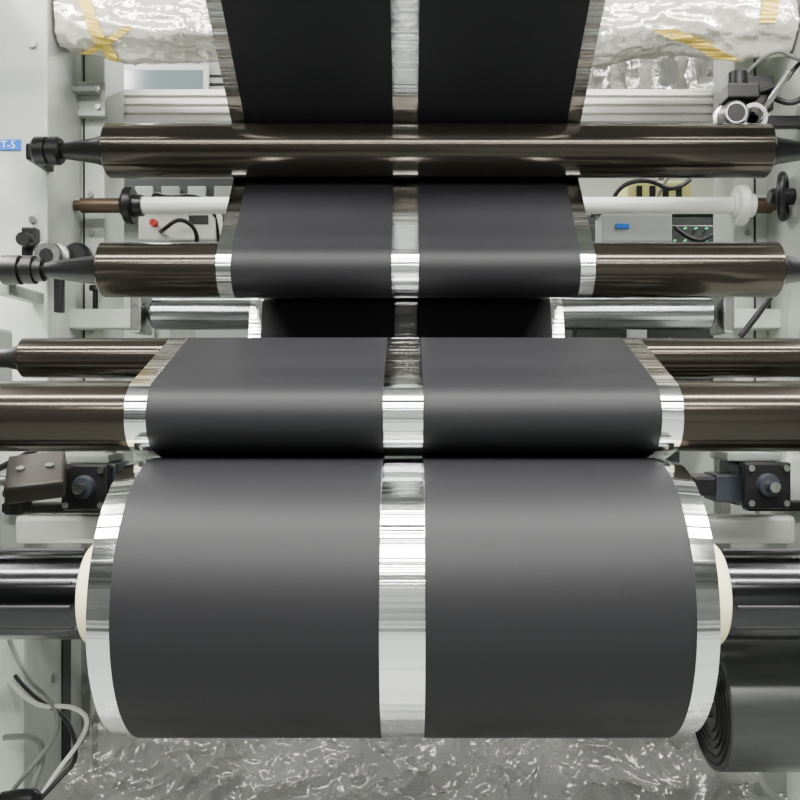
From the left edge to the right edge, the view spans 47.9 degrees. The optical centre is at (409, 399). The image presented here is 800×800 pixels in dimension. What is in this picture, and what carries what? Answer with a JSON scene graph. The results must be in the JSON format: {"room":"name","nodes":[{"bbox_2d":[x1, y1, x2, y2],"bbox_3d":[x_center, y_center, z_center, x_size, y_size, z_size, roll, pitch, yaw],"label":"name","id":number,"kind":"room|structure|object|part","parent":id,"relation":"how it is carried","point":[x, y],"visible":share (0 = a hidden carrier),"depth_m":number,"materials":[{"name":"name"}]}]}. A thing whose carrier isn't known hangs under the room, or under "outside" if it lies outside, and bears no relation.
{"room":"workspace","nodes":[
{"label":"workspace","id":0,"kind":"room"},
{"bbox_2d":[578,178,712,196],"bbox_3d":[-0.007,-0.300,6.050,8.000,3.200,0.100,0,0,0],"label":"wall","id":1,"kind":"structure","parent":0,"point":[590,187],"depth_m":6.00,"materials":[{"name":"white paint"}]},
{"bbox_3d":[-0.007,-1.950,1.200,8.000,0.100,9.600,0,0,0],"label":"ceiling","id":2,"kind":"structure","parent":0,"visible":0},
{"bbox_2d":[54,0,799,68],"bbox_3d":[0.035,-1.314,1.976,1.586,1.172,0.158,0,0,0],"label":"plastic sheeting","id":3,"kind":"object","parent":2,"relation":"hanging from","point":[134,32],"visible":0.45,"depth_m":1.92,"materials":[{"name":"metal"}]},
{"bbox_2d":[587,56,712,88],"bbox_3d":[0.918,-1.356,2.852,0.890,1.072,0.101,0,0,0],"label":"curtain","id":4,"kind":"object","parent":2,"relation":"hanging from","point":[664,72],"visible":0.05,"depth_m":2.85,"materials":[{"name":"plastic"}]},
{"bbox_3d":[-0.007,1.350,1.200,8.000,0.100,9.600,0,0,0],"label":"floor","id":5,"kind":"structure","parent":0,"visible":0},
{"bbox_2d":[2,640,88,792],"bbox_3d":[-0.598,0.849,1.402,0.233,0.904,0.078,0,0,38],"label":"cable bundle","id":6,"kind":"object","parent":5,"relation":"on","point":[39,761],"visible":0.98,"depth_m":1.37,"materials":[{"name":"white plastic"}]},
{"bbox_2d":[0,0,152,799],"bbox_3d":[-0.962,-0.150,1.670,0.730,2.900,1.260,0,0,0],"label":"machine side frame","id":7,"kind":"object","parent":5,"relation":"on","point":[38,76],"depth_m":1.90,"materials":[{"name":"white metal"}]},
{"bbox_3d":[-0.710,0.140,1.295,0.055,0.520,0.510,0,0,0],"label":"swing arm","id":8,"kind":"part","parent":7,"relation":"part of","materials":[{"name":"grey paint"}]},
{"bbox_2d":[0,139,20,149],"bbox_3d":[-0.847,-0.538,1.897,0.056,0.022,0.005,0,0,0],"label":"label","id":9,"kind":"object","parent":7,"relation":"attached to","point":[5,144],"depth_m":1.90,"materials":[{"name":"blue plastic"}]},
{"bbox_2d":[15,227,39,255],"bbox_3d":[-0.792,-0.330,1.869,0.032,0.060,0.059,0,0,0],"label":"knob","id":10,"kind":"object","parent":7,"relation":"attached to","point":[29,238],"visible":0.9,"depth_m":1.87,"materials":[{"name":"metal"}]},
{"bbox_3d":[-0.792,-0.330,1.860,0.032,0.032,0.040,0,0,0],"label":"clamp knob","id":11,"kind":"part","parent":10,"relation":"part of","materials":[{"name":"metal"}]},
{"bbox_2d":[0,452,66,514],"bbox_3d":[-0.586,0.121,1.321,0.183,0.088,0.118,0,0,0],"label":"block","id":12,"kind":"object","parent":7,"relation":"attached to","point":[28,478],"visible":1,"depth_m":1.29,"materials":[{"name":"metal"}]},
{"bbox_3d":[-1.036,-0.750,2.000,0.543,1.700,0.200,0,0,0],"label":"plate","id":13,"kind":"part","parent":7,"relation":"part of","materials":[{"name":"grey paint"}]},
{"bbox_3d":[-0.724,-0.225,1.860,0.017,0.090,0.020,0,0,0],"label":"stem","id":14,"kind":"part","parent":7,"relation":"part of","materials":[{"name":"metal"}]},
{"bbox_3d":[-0.718,-0.255,1.857,0.101,0.150,0.087,0,0,0],"label":"adjusting dial","id":15,"kind":"part","parent":7,"relation":"part of","materials":[{"name":"silver metal"}]},
{"bbox_2d":[0,452,129,512],"bbox_3d":[-0.543,0.114,1.432,0.292,0.143,0.145,0,0,0],"label":"motor","id":16,"kind":"object","parent":7,"relation":"attached to","point":[90,476],"visible":0.41,"depth_m":1.39,"materials":[{"name":"blue paint"}]},
{"bbox_3d":[-0.502,0.135,1.400,0.016,0.016,0.080,0,0,0],"label":"rod","id":17,"kind":"part","parent":16,"relation":"part of","materials":[{"name":"metal"}]},
{"bbox_3d":[-0.632,0.525,1.780,0.021,0.950,0.040,0,0,0],"label":"housing rail","id":18,"kind":"part","parent":7,"relation":"part of","materials":[{"name":"metal"}]},
{"bbox_2d":[72,82,107,118],"bbox_3d":[-0.747,-0.695,2.069,0.090,0.080,0.058,0,0,0],"label":"clamp","id":19,"kind":"object","parent":7,"relation":"attached to","point":[92,96],"visible":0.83,"depth_m":2.08,"materials":[{"name":"white metal"}]},
{"bbox_3d":[-0.688,-0.183,2.058,0.158,0.043,0.075,0,0,0],"label":"arm","id":20,"kind":"part","parent":7,"relation":"part of","materials":[{"name":"grey paint"}]},
{"bbox_3d":[-0.792,-0.150,2.175,0.160,2.900,0.150,0,0,0],"label":"post","id":21,"kind":"part","parent":7,"relation":"part of","materials":[{"name":"white metal"}]},
{"bbox_3d":[-0.682,-0.206,2.047,0.170,0.112,0.095,0,0,0],"label":"roller bracket","id":22,"kind":"part","parent":7,"relation":"part of","materials":[{"name":"white metal"}]},
{"bbox_2d":[0,381,799,451],"bbox_3d":[-0.007,0.021,1.171,1.342,0.092,0.092,0,0,0],"label":"roller","id":23,"kind":"object","parent":7,"relation":"attached to","point":[36,416],"visible":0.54,"depth_m":1.13,"materials":[{"name":"brown metal"}]},
{"bbox_2d":[124,0,683,459],"bbox_3d":[-0.007,-0.684,1.760,0.700,1.531,1.271,0,0,0],"label":"foil","id":24,"kind":"object","parent":23,"relation":"on","point":[390,318],"visible":0.88,"depth_m":1.66,"materials":[{"name":"metal"}]},
{"bbox_2d":[0,458,799,737],"bbox_3d":[-0.007,0.250,1.163,1.344,0.350,0.350,0,0,0],"label":"roll","id":25,"kind":"object","parent":7,"relation":"attached to","point":[38,585],"depth_m":1.01,"materials":[{"name":"metal"}]},
{"bbox_3d":[-0.007,0.250,1.163,0.804,0.350,0.350,0,0,0],"label":"wound electrode coil","id":26,"kind":"part","parent":25,"relation":"part of","materials":[{"name":"black metal"}]},
{"bbox_2d":[16,514,793,542],"bbox_3d":[-0.007,0.211,1.478,1.268,0.046,0.035,0,0,0],"label":"bar","id":27,"kind":"object","parent":7,"relation":"attached to","point":[30,528],"visible":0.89,"depth_m":1.46,"materials":[{"name":"metal"}]},
{"bbox_2d":[102,378,710,378],"bbox_3d":[-0.007,-0.060,1.930,1.306,0.070,0.070,0,0,0],"label":"roller","id":28,"kind":"object","parent":7,"relation":"attached to","point":[102,378],"visible":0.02,"depth_m":1.93,"materials":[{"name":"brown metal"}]},
{"bbox_2d":[147,298,715,329],"bbox_3d":[0.050,-0.196,2.050,1.290,0.072,0.072,0,0,0],"label":"roller","id":29,"kind":"object","parent":7,"relation":"attached to","point":[162,313],"visible":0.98,"depth_m":2.02,"materials":[{"name":"metal"}]},
{"bbox_2d":[139,192,221,337],"bbox_3d":[-0.657,0.356,2.607,0.300,1.888,0.226,0,0,0],"label":"control box","id":30,"kind":"object","parent":5,"relation":"on","point":[152,227],"visible":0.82,"depth_m":2.56,"materials":[{"name":"grey paint"}]},
{"bbox_3d":[-0.657,0.410,2.610,0.060,1.740,0.060,0,0,0],"label":"post","id":31,"kind":"part","parent":30,"relation":"part of","materials":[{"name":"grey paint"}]},
{"bbox_3d":[-0.600,-0.512,2.558,0.055,0.025,0.005,0,0,0],"label":"name plate","id":32,"kind":"part","parent":30,"relation":"part of","materials":[{"name":"metal"}]},
{"bbox_2d":[124,62,248,460],"bbox_3d":[-1.107,0.000,3.385,1.300,2.600,0.630,0,0,0],"label":"panel","id":33,"kind":"object","parent":5,"relation":"on","point":[204,75],"visible":0.12,"depth_m":3.16,"materials":[{"name":"white paint"}]},
{"bbox_3d":[-1.107,-0.030,3.192,0.409,2.460,0.019,0,0,0],"label":"door","id":34,"kind":"part","parent":33,"relation":"part of","materials":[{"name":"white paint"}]},
{"bbox_3d":[-0.867,-1.115,3.172,0.280,0.090,0.024,0,0,0],"label":"panel","id":35,"kind":"part","parent":33,"relation":"part of","materials":[{"name":"grey metal"}]},
{"bbox_3d":[-0.867,-1.110,3.174,0.320,0.140,0.018,0,0,0],"label":"panel frame","id":36,"kind":"part","parent":33,"relation":"part of","materials":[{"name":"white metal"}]},
{"bbox_3d":[-0.674,-0.030,3.192,0.409,2.460,0.019,0,0,0],"label":"door","id":37,"kind":"part","parent":33,"relation":"part of","materials":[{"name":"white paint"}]},
{"bbox_2d":[209,75,221,77],"bbox_3d":[-0.674,-1.145,3.181,0.193,0.010,0.004,0,0,0],"label":"vent","id":38,"kind":"object","parent":33,"relation":"attached to","point":[210,76],"depth_m":3.18,"materials":[{"name":"metal"}]},
{"bbox_2d":[209,83,223,85],"bbox_3d":[-0.674,-1.115,3.181,0.193,0.010,0.004,0,0,0],"label":"vent","id":39,"kind":"object","parent":33,"relation":"attached to","point":[210,84],"depth_m":3.18,"materials":[{"name":"metal"}]},
{"bbox_2d":[77,735,744,799],"bbox_3d":[0.003,0.990,1.540,1.140,0.620,0.920,0,0,0],"label":"plastic sheet","id":40,"kind":"object","parent":5,"relation":"on","point":[676,767],"visible":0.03,"depth_m":1.65,"materials":[{"name":"plastic"}]},
{"bbox_3d":[0.003,0.633,1.540,1.220,0.070,0.980,0,0,0],"label":"plastic sheet","id":41,"kind":"object","parent":40,"relation":"on","visible":0},
{"bbox_2d":[0,674,77,799],"bbox_3d":[-0.581,0.536,1.427,0.111,0.159,0.188,0,0,-17],"label":"cable","id":42,"kind":"object","parent":41,"relation":"on","point":[24,793],"visible":0.91,"depth_m":1.36,"materials":[{"name":"rubber"}]},
{"bbox_2d":[564,214,712,462],"bbox_3d":[1.143,0.340,3.230,1.200,1.920,0.540,0,0,0],"label":"tall cabinet","id":43,"kind":"object","parent":5,"relation":"on","point":[697,227],"visible":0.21,"depth_m":2.98,"materials":[{"name":"light grey paint"},{"name":"steel"}]},
{"bbox_2d":[617,178,690,196],"bbox_3d":[0.853,-0.720,3.225,0.280,0.200,0.350,0,0,0],"label":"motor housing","id":44,"kind":"object","parent":43,"relation":"on","point":[639,189],"visible":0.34,"depth_m":3.07,"materials":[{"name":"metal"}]},
{"bbox_2d":[590,178,712,337],"bbox_3d":[0.795,0.288,2.720,0.505,2.023,0.240,0,0,0],"label":"stand","id":45,"kind":"object","parent":5,"relation":"on","point":[608,227],"visible":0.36,"depth_m":2.68,"materials":[{"name":"grey paint"}]},
{"bbox_3d":[0.688,0.400,2.725,0.050,1.760,0.050,0,0,0],"label":"post","id":46,"kind":"part","parent":45,"relation":"part of","materials":[{"name":"white metal"}]},
{"bbox_3d":[0.763,-0.568,2.730,0.420,0.015,0.060,0,0,0],"label":"terminal rail","id":47,"kind":"part","parent":45,"relation":"part of","materials":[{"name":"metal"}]},
{"bbox_2d":[680,0,799,799],"bbox_3d":[0.953,-0.150,1.670,0.720,2.900,1.260,0,0,0],"label":"frame","id":48,"kind":"object","parent":5,"relation":"on","point":[760,227],"visible":0.16,"depth_m":1.98,"materials":[{"name":"grey paint"}]},
{"bbox_2d":[0,242,799,297],"bbox_3d":[0.035,-0.247,1.710,1.619,0.104,0.104,0,0,0],"label":"roller","id":49,"kind":"object","parent":48,"relation":"attached to","point":[117,269],"visible":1,"depth_m":1.67,"materials":[{"name":"brown metal"}]},
{"bbox_2d":[0,338,799,377],"bbox_3d":[-0.006,-0.063,1.350,1.341,0.060,0.060,0,0,0],"label":"roller","id":50,"kind":"object","parent":48,"relation":"attached to","point":[31,357],"visible":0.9,"depth_m":1.32,"materials":[{"name":"brown metal"}]},
{"bbox_2d":[29,123,799,177],"bbox_3d":[0.056,-0.498,1.800,1.612,0.106,0.106,0,0,0],"label":"roller","id":51,"kind":"object","parent":48,"relation":"attached to","point":[124,150],"visible":1,"depth_m":1.75,"materials":[{"name":"brown metal"}]},
{"bbox_2d":[73,185,775,225],"bbox_3d":[0.035,-0.443,2.050,1.595,0.092,0.092,0,0,0],"label":"spindle","id":52,"kind":"object","parent":48,"relation":"attached to","point":[742,205],"visible":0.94,"depth_m":2.03,"materials":[{"name":"white plastic"}]},
{"bbox_3d":[0.619,0.525,1.780,0.021,0.950,0.040,0,0,0],"label":"housing rail","id":53,"kind":"part","parent":48,"relation":"part of","materials":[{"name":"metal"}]},
{"bbox_3d":[0.838,-0.150,2.175,0.160,2.900,0.150,0,0,0],"label":"post","id":54,"kind":"part","parent":48,"relation":"part of","materials":[{"name":"white metal"}]},
{"bbox_2d":[689,452,799,510],"bbox_3d":[0.563,0.111,1.432,0.229,0.143,0.145,0,0,0],"label":"motor","id":55,"kind":"object","parent":48,"relation":"attached to","point":[753,481],"visible":0.8,"depth_m":1.41,"materials":[{"name":"blue paint"}]},
{"bbox_3d":[0.468,0.136,1.450,0.040,0.032,0.060,0,0,0],"label":"slant plate","id":56,"kind":"part","parent":55,"relation":"part of","materials":[{"name":"metal"}]},
{"bbox_3d":[0.553,0.132,1.400,0.016,0.016,0.080,0,0,0],"label":"rod","id":57,"kind":"part","parent":55,"relation":"part of","materials":[{"name":"metal"}]},
{"bbox_2d":[710,298,780,337],"bbox_3d":[0.768,-0.200,2.029,0.139,0.128,0.132,0,0,0],"label":"bracket","id":58,"kind":"object","parent":48,"relation":"attached to","point":[728,319],"visible":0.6,"depth_m":2.02,"materials":[{"name":"white metal"}]},
{"bbox_3d":[0.771,-0.200,1.980,0.094,0.128,0.014,0,0,14],"label":"link rod","id":59,"kind":"part","parent":58,"relation":"part of","materials":[{"name":"metal"}]},
{"bbox_3d":[0.774,-0.183,2.058,0.127,0.043,0.075,0,0,0],"label":"arm","id":60,"kind":"part","parent":58,"relation":"part of","materials":[{"name":"grey paint"}]},
{"bbox_2d":[695,640,799,771],"bbox_3d":[0.568,0.438,1.369,0.290,0.184,0.322,0,0,0],"label":"roll","id":61,"kind":"object","parent":48,"relation":"attached to","point":[752,723],"visible":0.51,"depth_m":1.23,"materials":[{"name":"dark grey plastic film"}]},
{"bbox_2d":[710,49,799,128],"bbox_3d":[0.754,-0.642,1.867,0.244,0.184,0.107,0,0,0],"label":"pressure regulator","id":62,"kind":"object","parent":48,"relation":"attached to","point":[745,98],"visible":0.93,"depth_m":1.84,"materials":[{"name":"metal"}]},
{"bbox_3d":[0.665,-0.585,1.831,0.040,0.040,0.003,0,0,0],"label":"gauge glass","id":63,"kind":"part","parent":62,"relation":"part of","materials":[{"name":"glass"}]},
{"bbox_3d":[0.678,-0.662,1.860,0.040,0.034,0.040,0,0,0],"label":"valve knob","id":64,"kind":"part","parent":62,"relation":"part of","materials":[{"name":"metal"}]},
{"bbox_3d":[0.748,-0.632,1.834,0.061,0.073,0.016,0,0,37],"label":"lever","id":65,"kind":"part","parent":62,"relation":"part of","materials":[{"name":"metal"}]},
{"bbox_2d":[767,171,796,221],"bbox_3d":[0.812,-0.442,1.956,0.086,0.109,0.067,0,0,-25],"label":"wheel","id":66,"kind":"object","parent":48,"relation":"attached to","point":[781,196],"visible":0.99,"depth_m":1.94,"materials":[{"name":"metal"}]},
{"bbox_3d":[1.063,-0.750,2.000,0.460,1.700,0.200,0,0,0],"label":"plate","id":67,"kind":"part","parent":48,"relation":"part of","materials":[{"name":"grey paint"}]},
{"bbox_3d":[0.853,-0.732,2.257,0.100,0.115,0.010,0,0,0],"label":"bracket","id":68,"kind":"object","parent":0,"visible":0},
{"bbox_2d":[124,89,712,122],"bbox_3d":[0.023,-0.740,2.300,1.660,0.080,0.080,0,0,0],"label":"aluminum crossbeam","id":69,"kind":"object","parent":68,"relation":"attached to","point":[140,105],"visible":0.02,"depth_m":2.26,"materials":[{"name":"metal"}]}
]}

